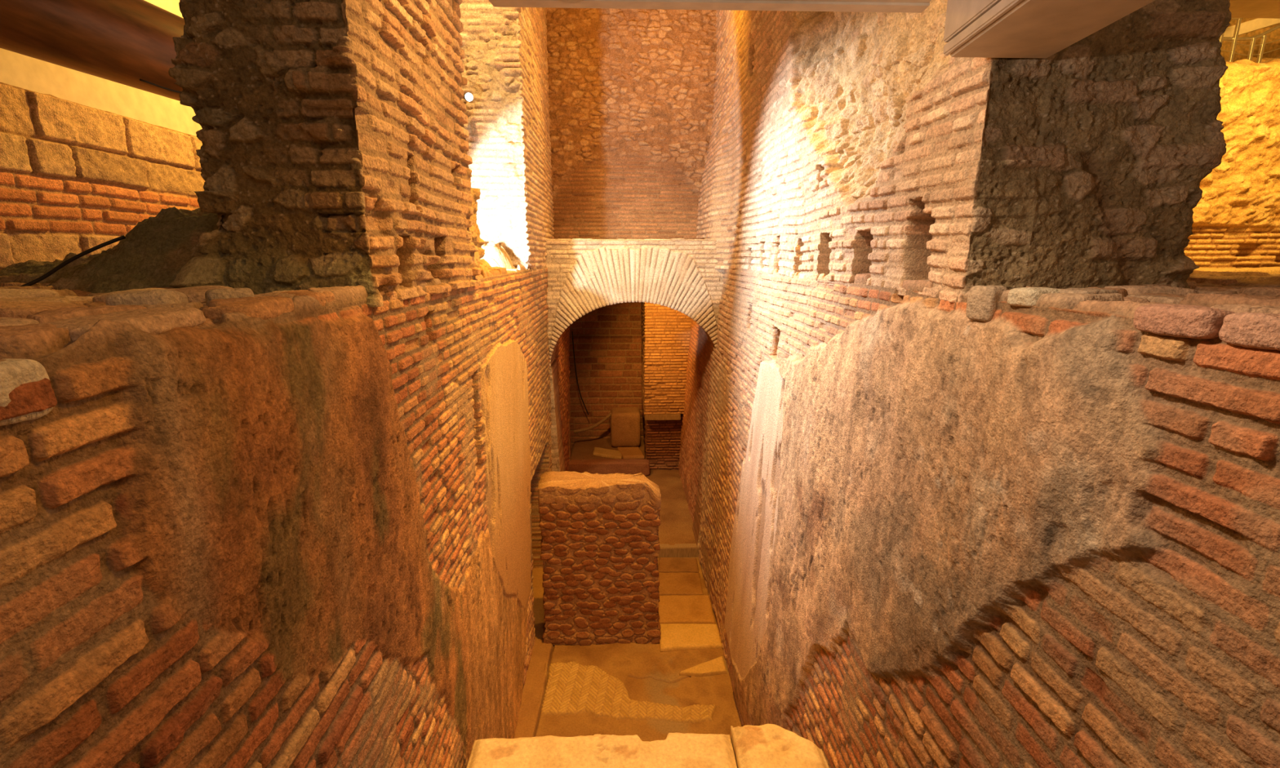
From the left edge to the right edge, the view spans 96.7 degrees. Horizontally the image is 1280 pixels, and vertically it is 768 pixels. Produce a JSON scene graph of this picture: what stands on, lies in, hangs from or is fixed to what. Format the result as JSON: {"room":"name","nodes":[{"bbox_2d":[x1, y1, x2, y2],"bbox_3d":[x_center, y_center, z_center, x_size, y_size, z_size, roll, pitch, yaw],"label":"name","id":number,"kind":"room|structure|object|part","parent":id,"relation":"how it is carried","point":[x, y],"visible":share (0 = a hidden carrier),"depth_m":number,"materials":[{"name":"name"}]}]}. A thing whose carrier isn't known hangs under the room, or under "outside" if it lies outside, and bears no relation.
{"room":"underground passage","nodes":[
{"label":"underground passage","id":0,"kind":"room"},
{"bbox_2d":[0,0,202,136],"bbox_3d":[-4.325,-2.759,3.534,0.220,5.000,10.800,0,13,-2],"label":"wall","id":1,"kind":"structure","parent":0,"point":[27,73],"depth_m":4.47,"materials":[{"name":"paint"}]},
{"bbox_2d":[0,0,185,101],"bbox_3d":[-3.456,-2.054,3.446,1.302,0.665,11.654,1,13,4],"label":"ceiling beam","id":2,"kind":"structure","parent":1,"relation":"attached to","point":[127,42],"depth_m":3.19,"materials":[{"name":"brown wood"}]},
{"bbox_2d":[0,82,204,269],"bbox_3d":[-4.182,-1.213,3.944,0.190,1.603,10.500,0,13,-2],"label":"wall","id":3,"kind":"structure","parent":0,"point":[75,178],"depth_m":4.18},
{"bbox_2d":[0,264,570,767],"bbox_3d":[-2.767,1.149,5.662,3.254,4.551,11.900,0,13,-2],"label":"wall","id":4,"kind":"structure","parent":0,"point":[309,535],"depth_m":1.66,"materials":[{"name":"brown brick"}]},
{"bbox_2d":[0,317,39,326],"bbox_3d":[-1.398,-0.106,1.138,0.263,0.048,0.206,3,14,9],"label":"loose stone","id":5,"kind":"object","parent":4,"relation":"on","point":[3,321],"visible":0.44,"depth_m":1.16,"materials":[{"name":"brown stone"}]},
{"bbox_2d":[0,358,53,426],"bbox_3d":[-1.065,0.015,0.947,0.075,0.108,0.124,0,13,-8],"label":"loose stone","id":6,"kind":"object","parent":4,"relation":"on","point":[14,373],"visible":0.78,"depth_m":0.94,"materials":[{"name":"beige stone"}]},
{"bbox_2d":[0,288,59,297],"bbox_3d":[-2.007,-0.244,1.671,0.444,0.070,0.266,1,14,4],"label":"loose stone","id":7,"kind":"object","parent":4,"relation":"on","point":[4,293],"visible":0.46,"depth_m":1.69,"materials":[{"name":"brown stone"}]},
{"bbox_2d":[0,301,88,318],"bbox_3d":[-1.598,-0.176,1.396,0.346,0.051,0.223,-2,12,-13],"label":"loose stone","id":8,"kind":"object","parent":4,"relation":"on","point":[19,309],"visible":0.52,"depth_m":1.36,"materials":[{"name":"brown stone"}]},
{"bbox_2d":[37,307,205,342],"bbox_3d":[-1.142,-0.131,1.266,0.165,0.053,0.342,-1,14,-2],"label":"loose stone","id":9,"kind":"object","parent":4,"relation":"on","point":[157,321],"visible":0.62,"depth_m":1.25,"materials":[{"name":"brown stone"}]},
{"bbox_2d":[105,288,188,305],"bbox_3d":[-1.350,-0.222,1.567,0.163,0.078,0.152,-5,12,-19],"label":"loose stone","id":10,"kind":"object","parent":4,"relation":"on","point":[159,296],"visible":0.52,"depth_m":1.51,"materials":[{"name":"brown stone"}]},
{"bbox_2d":[92,285,231,303],"bbox_3d":[-1.562,-0.289,1.883,0.363,0.066,0.205,-2,13,-7],"label":"loose stone","id":11,"kind":"object","parent":4,"relation":"on","point":[194,294],"visible":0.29,"depth_m":1.82,"materials":[{"name":"brown stone"}]},
{"bbox_2d":[204,288,254,306],"bbox_3d":[-1.278,-0.262,1.776,0.123,0.077,0.122,-11,17,-40],"label":"loose stone","id":12,"kind":"object","parent":4,"relation":"on","point":[223,293],"visible":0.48,"depth_m":1.73,"materials":[{"name":"brown stone"}]},
{"bbox_2d":[201,296,293,320],"bbox_3d":[-1.143,-0.219,1.674,0.155,0.067,0.264,-1,13,-5],"label":"loose stone","id":13,"kind":"object","parent":4,"relation":"on","point":[266,308],"visible":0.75,"depth_m":1.60,"materials":[{"name":"brown stone"}]},
{"bbox_2d":[280,289,334,306],"bbox_3d":[-1.166,-0.287,1.970,0.149,0.068,0.202,2,13,3],"label":"loose stone","id":14,"kind":"object","parent":4,"relation":"on","point":[321,297],"visible":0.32,"depth_m":1.96,"materials":[{"name":"brown stone"}]},
{"bbox_2d":[168,0,481,307],"bbox_3d":[-1.474,-2.022,2.779,0.867,3.122,1.929,0,13,-2],"label":"pier","id":15,"kind":"object","parent":4,"relation":"on","point":[333,135],"visible":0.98,"depth_m":2.26,"materials":[{"name":"brown brick"}]},
{"bbox_2d":[469,187,484,267],"bbox_3d":[-1.518,-1.108,4.206,0.633,0.702,0.743,0,13,-2],"label":"stub","id":16,"kind":"object","parent":4,"relation":"on","point":[476,240],"visible":0.09,"depth_m":4.32,"materials":[{"name":"brown brick"}]},
{"bbox_2d":[459,0,554,271],"bbox_3d":[-1.781,-3.819,7.375,1.044,4.572,3.270,0,13,-2],"label":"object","id":17,"kind":"object","parent":4,"relation":"on","point":[505,63],"visible":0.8,"depth_m":6.10,"materials":[{"name":"beige brick"}]},
{"bbox_2d":[462,92,473,102],"bbox_3d":[-1.772,-2.901,5.779,0.120,0.109,0.297,-12,17,-41],"label":"spotlight","id":18,"kind":"object","parent":17,"relation":"attached to","point":[468,97],"visible":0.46,"depth_m":5.67,"materials":[{"name":"white glass"}]},
{"bbox_2d":[568,301,644,448],"bbox_3d":[-0.318,-0.510,12.972,4.200,4.600,0.320,0,13,-2],"label":"wall","id":19,"kind":"structure","parent":0,"point":[607,340],"depth_m":12.90,"materials":[{"name":"brown brick"}]},
{"bbox_2d":[571,331,588,414],"bbox_3d":[-1.317,-0.219,12.380,0.406,1.906,0.099,-12,17,-41],"label":"hanging cable","id":20,"kind":"object","parent":19,"relation":"attached to","point":[571,331],"visible":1,"depth_m":12.33,"materials":[{"name":"black rubber"}]},
{"bbox_2d":[514,557,742,741],"bbox_3d":[-0.302,3.434,5.550,3.500,0.090,6.900,0,13,-2],"label":"floor","id":21,"kind":"structure","parent":0,"point":[632,688],"depth_m":6.12,"materials":[{"name":"beige stone"}]},
{"bbox_2d":[537,471,661,645],"bbox_3d":[-0.464,2.084,6.847,1.440,2.099,0.456,0,13,-2],"label":"stone wall","id":22,"kind":"structure","parent":21,"relation":"on","point":[600,548],"depth_m":6.66,"materials":[{"name":"brown stone"}]},
{"bbox_2d":[544,238,724,546],"bbox_3d":[-0.023,0.279,8.617,2.700,4.809,0.734,0,13,-2],"label":"brick arch","id":23,"kind":"object","parent":21,"relation":"on","point":[585,275],"visible":0.54,"depth_m":7.87,"materials":[{"name":"brick"}]},
{"bbox_2d":[657,557,698,573],"bbox_3d":[0.562,2.732,8.597,0.627,0.039,0.427,0,13,-2],"label":"paving slab","id":24,"kind":"object","parent":21,"relation":"on","point":[666,565],"visible":0.97,"depth_m":8.55,"materials":[{"name":"stone"}]},
{"bbox_2d":[657,543,699,558],"bbox_3d":[-0.139,2.628,8.860,2.150,0.220,0.140,0,13,-2],"label":"step riser","id":25,"kind":"structure","parent":21,"relation":"on","point":[677,550],"depth_m":8.81,"materials":[{"name":"beige stone"}]},
{"bbox_2d":[658,572,703,595],"bbox_3d":[0.556,2.841,8.105,0.656,0.046,0.579,0,13,-2],"label":"paving slab","id":26,"kind":"object","parent":21,"relation":"on","point":[671,583],"visible":0.91,"depth_m":8.06,"materials":[{"name":"stone"}]},
{"bbox_2d":[658,595,715,623],"bbox_3d":[0.592,2.972,7.521,0.729,0.052,0.606,0,13,-2],"label":"paving slab","id":27,"kind":"object","parent":21,"relation":"on","point":[673,609],"visible":0.92,"depth_m":7.46,"materials":[{"name":"stone"}]},
{"bbox_2d":[659,623,722,652],"bbox_3d":[0.608,3.091,6.982,0.746,0.059,0.470,0,13,-2],"label":"paving slab","id":28,"kind":"object","parent":21,"relation":"on","point":[673,637],"visible":0.94,"depth_m":6.92,"materials":[{"name":"stone"}]},
{"bbox_2d":[679,656,726,676],"bbox_3d":[0.748,3.226,6.404,0.585,0.054,0.227,-6,14,-25],"label":"paving slab","id":29,"kind":"object","parent":21,"relation":"on","point":[717,666],"visible":1,"depth_m":6.39,"materials":[{"name":"stone"}]},
{"bbox_3d":[0.057,3.253,3.508,2.324,1.332,0.837,0,13,-2],"label":"wall","id":30,"kind":"structure","parent":21,"relation":"on","visible":0},
{"bbox_2d":[466,732,737,767],"bbox_3d":[-0.232,2.482,3.373,1.692,0.235,0.883,0,13,-2],"label":"block","id":31,"kind":"object","parent":30,"relation":"on","point":[677,750],"visible":1,"depth_m":3.60,"materials":[{"name":"stone"}]},
{"bbox_2d":[730,723,829,767],"bbox_3d":[0.890,2.450,3.403,0.542,0.285,0.881,0,13,-2],"label":"block","id":32,"kind":"object","parent":30,"relation":"on","point":[767,745],"visible":0.96,"depth_m":3.56,"materials":[{"name":"stone"}]},
{"bbox_2d":[545,8,717,239],"bbox_3d":[0.042,-4.076,8.723,3.900,4.650,0.236,0,13,-2],"label":"wall","id":33,"kind":"structure","parent":0,"point":[631,93],"depth_m":8.72,"materials":[{"name":"brown stone"}]},
{"bbox_2d":[570,448,696,545],"bbox_3d":[-0.242,1.984,11.173,4.200,0.072,4.900,0,13,-2],"label":"floor","id":34,"kind":"structure","parent":0,"point":[676,525],"depth_m":10.03,"materials":[{"name":"brown stone"}]},
{"bbox_2d":[570,438,645,459],"bbox_3d":[-0.689,1.592,12.503,1.635,0.396,1.633,0,13,-2],"label":"raised bed","id":35,"kind":"object","parent":34,"relation":"on","point":[583,448],"visible":0.37,"depth_m":12.54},
{"bbox_2d":[592,447,622,458],"bbox_3d":[-0.687,1.463,12.081,0.821,0.062,0.368,6,14,23],"label":"stone slab","id":36,"kind":"object","parent":35,"relation":"on","point":[597,451],"visible":0.98,"depth_m":11.99,"materials":[{"name":"beige stone"}]},
{"bbox_2d":[610,407,640,447],"bbox_3d":[-0.320,0.952,12.677,0.682,0.794,0.647,0,13,-2],"label":"stone block","id":37,"kind":"object","parent":35,"relation":"on","point":[625,422],"visible":1,"depth_m":12.39,"materials":[{"name":"beige stone"}]},
{"bbox_2d":[573,412,611,433],"bbox_3d":[-1.028,0.853,12.546,0.876,0.442,0.084,-2,13,-10],"label":"leaning pole","id":38,"kind":"object","parent":37,"relation":"on","point":[607,416],"visible":0.96,"depth_m":12.54,"materials":[{"name":"brown wood"}]},
{"bbox_2d":[617,447,644,458],"bbox_3d":[-0.204,1.452,12.060,0.571,0.072,0.588,0,13,-2],"label":"stone slab","id":39,"kind":"object","parent":35,"relation":"on","point":[626,452],"visible":0.99,"depth_m":11.95,"materials":[{"name":"beige stone"}]},
{"bbox_2d":[568,458,649,475],"bbox_3d":[-0.682,1.713,11.609,1.757,0.334,0.266,0,13,-2],"label":"stone kerb","id":40,"kind":"object","parent":34,"relation":"on","point":[629,466],"visible":0.68,"depth_m":11.49,"materials":[{"name":"brown stone"}]},
{"bbox_2d":[567,377,570,461],"bbox_3d":[-1.449,-0.288,11.156,0.060,3.980,0.060,0,13,-2],"label":"timber post","id":41,"kind":"object","parent":40,"relation":"on","point":[567,377],"visible":0.03,"depth_m":11.46,"materials":[{"name":"brown wood"}]},
{"bbox_2d":[643,412,681,470],"bbox_3d":[0.667,1.130,12.573,1.145,1.282,1.514,0,13,-2],"label":"masonry","id":42,"kind":"object","parent":34,"relation":"on","point":[662,439],"visible":0.39,"depth_m":11.85,"materials":[{"name":"brown brick"}]},
{"bbox_2d":[644,413,680,420],"bbox_3d":[0.451,0.614,11.693,0.720,0.130,0.520,0,13,-2],"label":"stone lintel","id":43,"kind":"object","parent":42,"relation":"on","point":[651,416],"visible":0.53,"depth_m":11.44,"materials":[{"name":"brown stone"}]},
{"bbox_2d":[640,302,691,414],"bbox_3d":[0.640,-1.051,11.995,1.190,2.972,1.850,0,13,-2],"label":"brick wall","id":44,"kind":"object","parent":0,"point":[665,331],"visible":0.42,"depth_m":11.20,"materials":[{"name":"brown brick"}]},
{"bbox_2d":[696,0,1231,303],"bbox_3d":[1.628,-3.371,5.531,1.232,4.522,7.520,0,13,-2],"label":"wall","id":45,"kind":"structure","parent":0,"point":[842,145],"depth_m":2.46,"materials":[{"name":"brown brick"}]},
{"bbox_2d":[942,0,1155,58],"bbox_3d":[1.244,-1.126,0.482,0.413,0.520,3.417,1,13,4],"label":"concrete beam","id":46,"kind":"structure","parent":45,"relation":"attached to","point":[973,28],"depth_m":1.91,"materials":[{"name":"beige concrete"}]},
{"bbox_2d":[488,0,931,13],"bbox_3d":[0.230,-1.322,1.435,1.809,0.104,1.570,0,13,-2],"label":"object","id":47,"kind":"structure","parent":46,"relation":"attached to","point":[838,6],"depth_m":2.17,"materials":[{"name":"metal"}]},
{"bbox_2d":[678,263,1279,767],"bbox_3d":[2.811,1.109,5.840,3.704,4.549,11.900,0,13,-2],"label":"wall","id":48,"kind":"structure","parent":0,"point":[1046,534],"depth_m":2.12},
{"bbox_2d":[965,285,1008,321],"bbox_3d":[1.359,-0.316,2.231,0.106,0.140,0.122,-4,14,-19],"label":"loose stone","id":49,"kind":"object","parent":48,"relation":"on","point":[982,303],"visible":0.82,"depth_m":2.19,"materials":[{"name":"beige stone"}]},
{"bbox_2d":[1007,287,1062,306],"bbox_3d":[1.431,-0.310,2.050,0.172,0.078,0.133,-3,13,-13],"label":"loose stone","id":50,"kind":"object","parent":48,"relation":"on","point":[1022,296],"visible":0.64,"depth_m":2.00,"materials":[{"name":"beige stone"}]},
{"bbox_2d":[1058,288,1118,294],"bbox_3d":[1.535,-0.298,1.955,0.160,0.059,0.124,-3,13,-13],"label":"loose stone","id":51,"kind":"object","parent":48,"relation":"on","point":[1073,291],"visible":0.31,"depth_m":1.91,"materials":[{"name":"brown stone"}]},
{"bbox_2d":[1133,303,1235,338],"bbox_3d":[1.405,-0.161,1.470,0.110,0.081,0.223,0,13,-2],"label":"brick","id":52,"kind":"object","parent":48,"relation":"on","point":[1178,321],"visible":0.87,"depth_m":1.43,"materials":[{"name":"brown brick"}]},
{"bbox_2d":[1218,312,1279,350],"bbox_3d":[1.419,-0.113,1.255,0.105,0.080,0.205,0,13,-2],"label":"loose stone","id":53,"kind":"object","parent":48,"relation":"on","point":[1260,331],"visible":1,"depth_m":1.27,"materials":[{"name":"brown stone"}]},
{"bbox_2d":[1220,17,1279,62],"bbox_3d":[6.389,-3.997,8.938,7.400,5.000,0.026,0,13,-2],"label":"wall","id":54,"kind":"structure","parent":0,"point":[1274,35],"depth_m":8.76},
{"bbox_2d":[1229,0,1279,18],"bbox_3d":[4.412,-2.626,3.807,3.300,0.220,0.300,0,13,-2],"label":"overhead beam","id":55,"kind":"structure","parent":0,"point":[1256,9],"depth_m":3.82,"materials":[{"name":"brown wood"}]},
{"bbox_3d":[-2.881,-0.631,3.916,2.700,0.040,11.100,0,13,-2],"label":"floor","id":56,"kind":"structure","parent":0,"visible":0},
{"bbox_2d":[0,206,218,293],"bbox_3d":[-2.845,-0.625,2.789,2.500,0.446,1.300,0,13,-2],"label":"mound","id":57,"kind":"object","parent":56,"relation":"on","point":[152,254],"visible":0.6,"depth_m":2.41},
{"bbox_2d":[20,235,125,286],"bbox_3d":[-2.340,-0.494,2.333,0.384,0.232,0.032,-8,15,-30],"label":"cable","id":58,"kind":"object","parent":57,"relation":"on","point":[47,274],"visible":0.88,"depth_m":2.33,"materials":[{"name":"black rubber"}]},
{"bbox_2d":[480,258,491,271],"bbox_3d":[-1.520,-1.017,5.053,0.640,0.186,0.900,0,13,-2],"label":"rubble heap","id":59,"kind":"object","parent":56,"relation":"on","point":[484,265],"visible":0.02,"depth_m":5.08,"materials":[{"name":"stone"}]},
{"bbox_2d":[480,240,515,269],"bbox_3d":[-1.603,-1.340,6.024,0.720,0.383,0.800,0,13,-2],"label":"rubble heap","id":60,"kind":"object","parent":56,"relation":"on","point":[495,255],"visible":0.25,"depth_m":5.85,"materials":[{"name":"beige stone"}]},
{"bbox_3d":[6.016,-0.646,4.160,8.500,0.041,11.000,0,13,-2],"label":"floor","id":61,"kind":"structure","parent":0,"visible":0},
{"bbox_2d":[1183,57,1279,268],"bbox_3d":[6.123,-2.446,6.644,6.300,3.002,1.964,0,13,-2],"label":"wall","id":62,"kind":"structure","parent":61,"relation":"on","point":[1236,224],"depth_m":5.82,"materials":[{"name":"beige stone"}]},
{"bbox_2d":[1218,17,1279,62],"bbox_3d":[7.073,-4.022,6.547,2.219,0.916,0.135,-2,13,-7],"label":"steel railing","id":63,"kind":"object","parent":62,"relation":"on","point":[1234,38],"visible":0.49,"depth_m":6.52,"materials":[{"name":"metal"}]},
{"bbox_3d":[6.637,-3.854,6.525,0.032,0.600,0.032,0,13,-2],"label":"post","id":64,"kind":"part","parent":63,"relation":"part of","materials":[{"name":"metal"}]},
{"bbox_3d":[6.807,-3.856,6.531,0.032,0.600,0.032,0,13,-2],"label":"post","id":65,"kind":"part","parent":63,"relation":"part of","materials":[{"name":"metal"}]},
{"bbox_3d":[6.402,-4.148,6.444,0.871,0.051,0.049,-1,13,-3],"label":"handrail","id":66,"kind":"part","parent":63,"relation":"part of","materials":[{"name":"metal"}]},
{"bbox_3d":[7.027,-3.760,6.560,0.032,0.400,0.032,0,13,-2],"label":"post","id":67,"kind":"part","parent":63,"relation":"part of","materials":[{"name":"metal"}]},
{"bbox_3d":[7.404,-4.218,6.554,1.550,0.536,0.090,-2,13,-8],"label":"handrail","id":68,"kind":"part","parent":63,"relation":"part of","materials":[{"name":"metal"}]},
{"bbox_3d":[7.147,-3.775,6.561,0.032,0.430,0.032,0,13,-2],"label":"post","id":69,"kind":"part","parent":63,"relation":"part of","materials":[{"name":"metal"}]},
{"bbox_2d":[1223,18,1279,37],"bbox_3d":[8.104,-4.511,6.794,3.203,1.023,0.120,0,13,-2],"label":"stair stringer","id":70,"kind":"object","parent":62,"relation":"on","point":[1250,26],"visible":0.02,"depth_m":6.76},
{"bbox_2d":[1194,266,1279,274],"bbox_3d":[6.418,-0.929,5.769,5.039,0.520,0.609,0,13,-2],"label":"rock ledge","id":71,"kind":"object","parent":61,"relation":"on","point":[1270,270],"visible":0.09,"depth_m":5.46,"materials":[{"name":"brown stone"}]}
]}

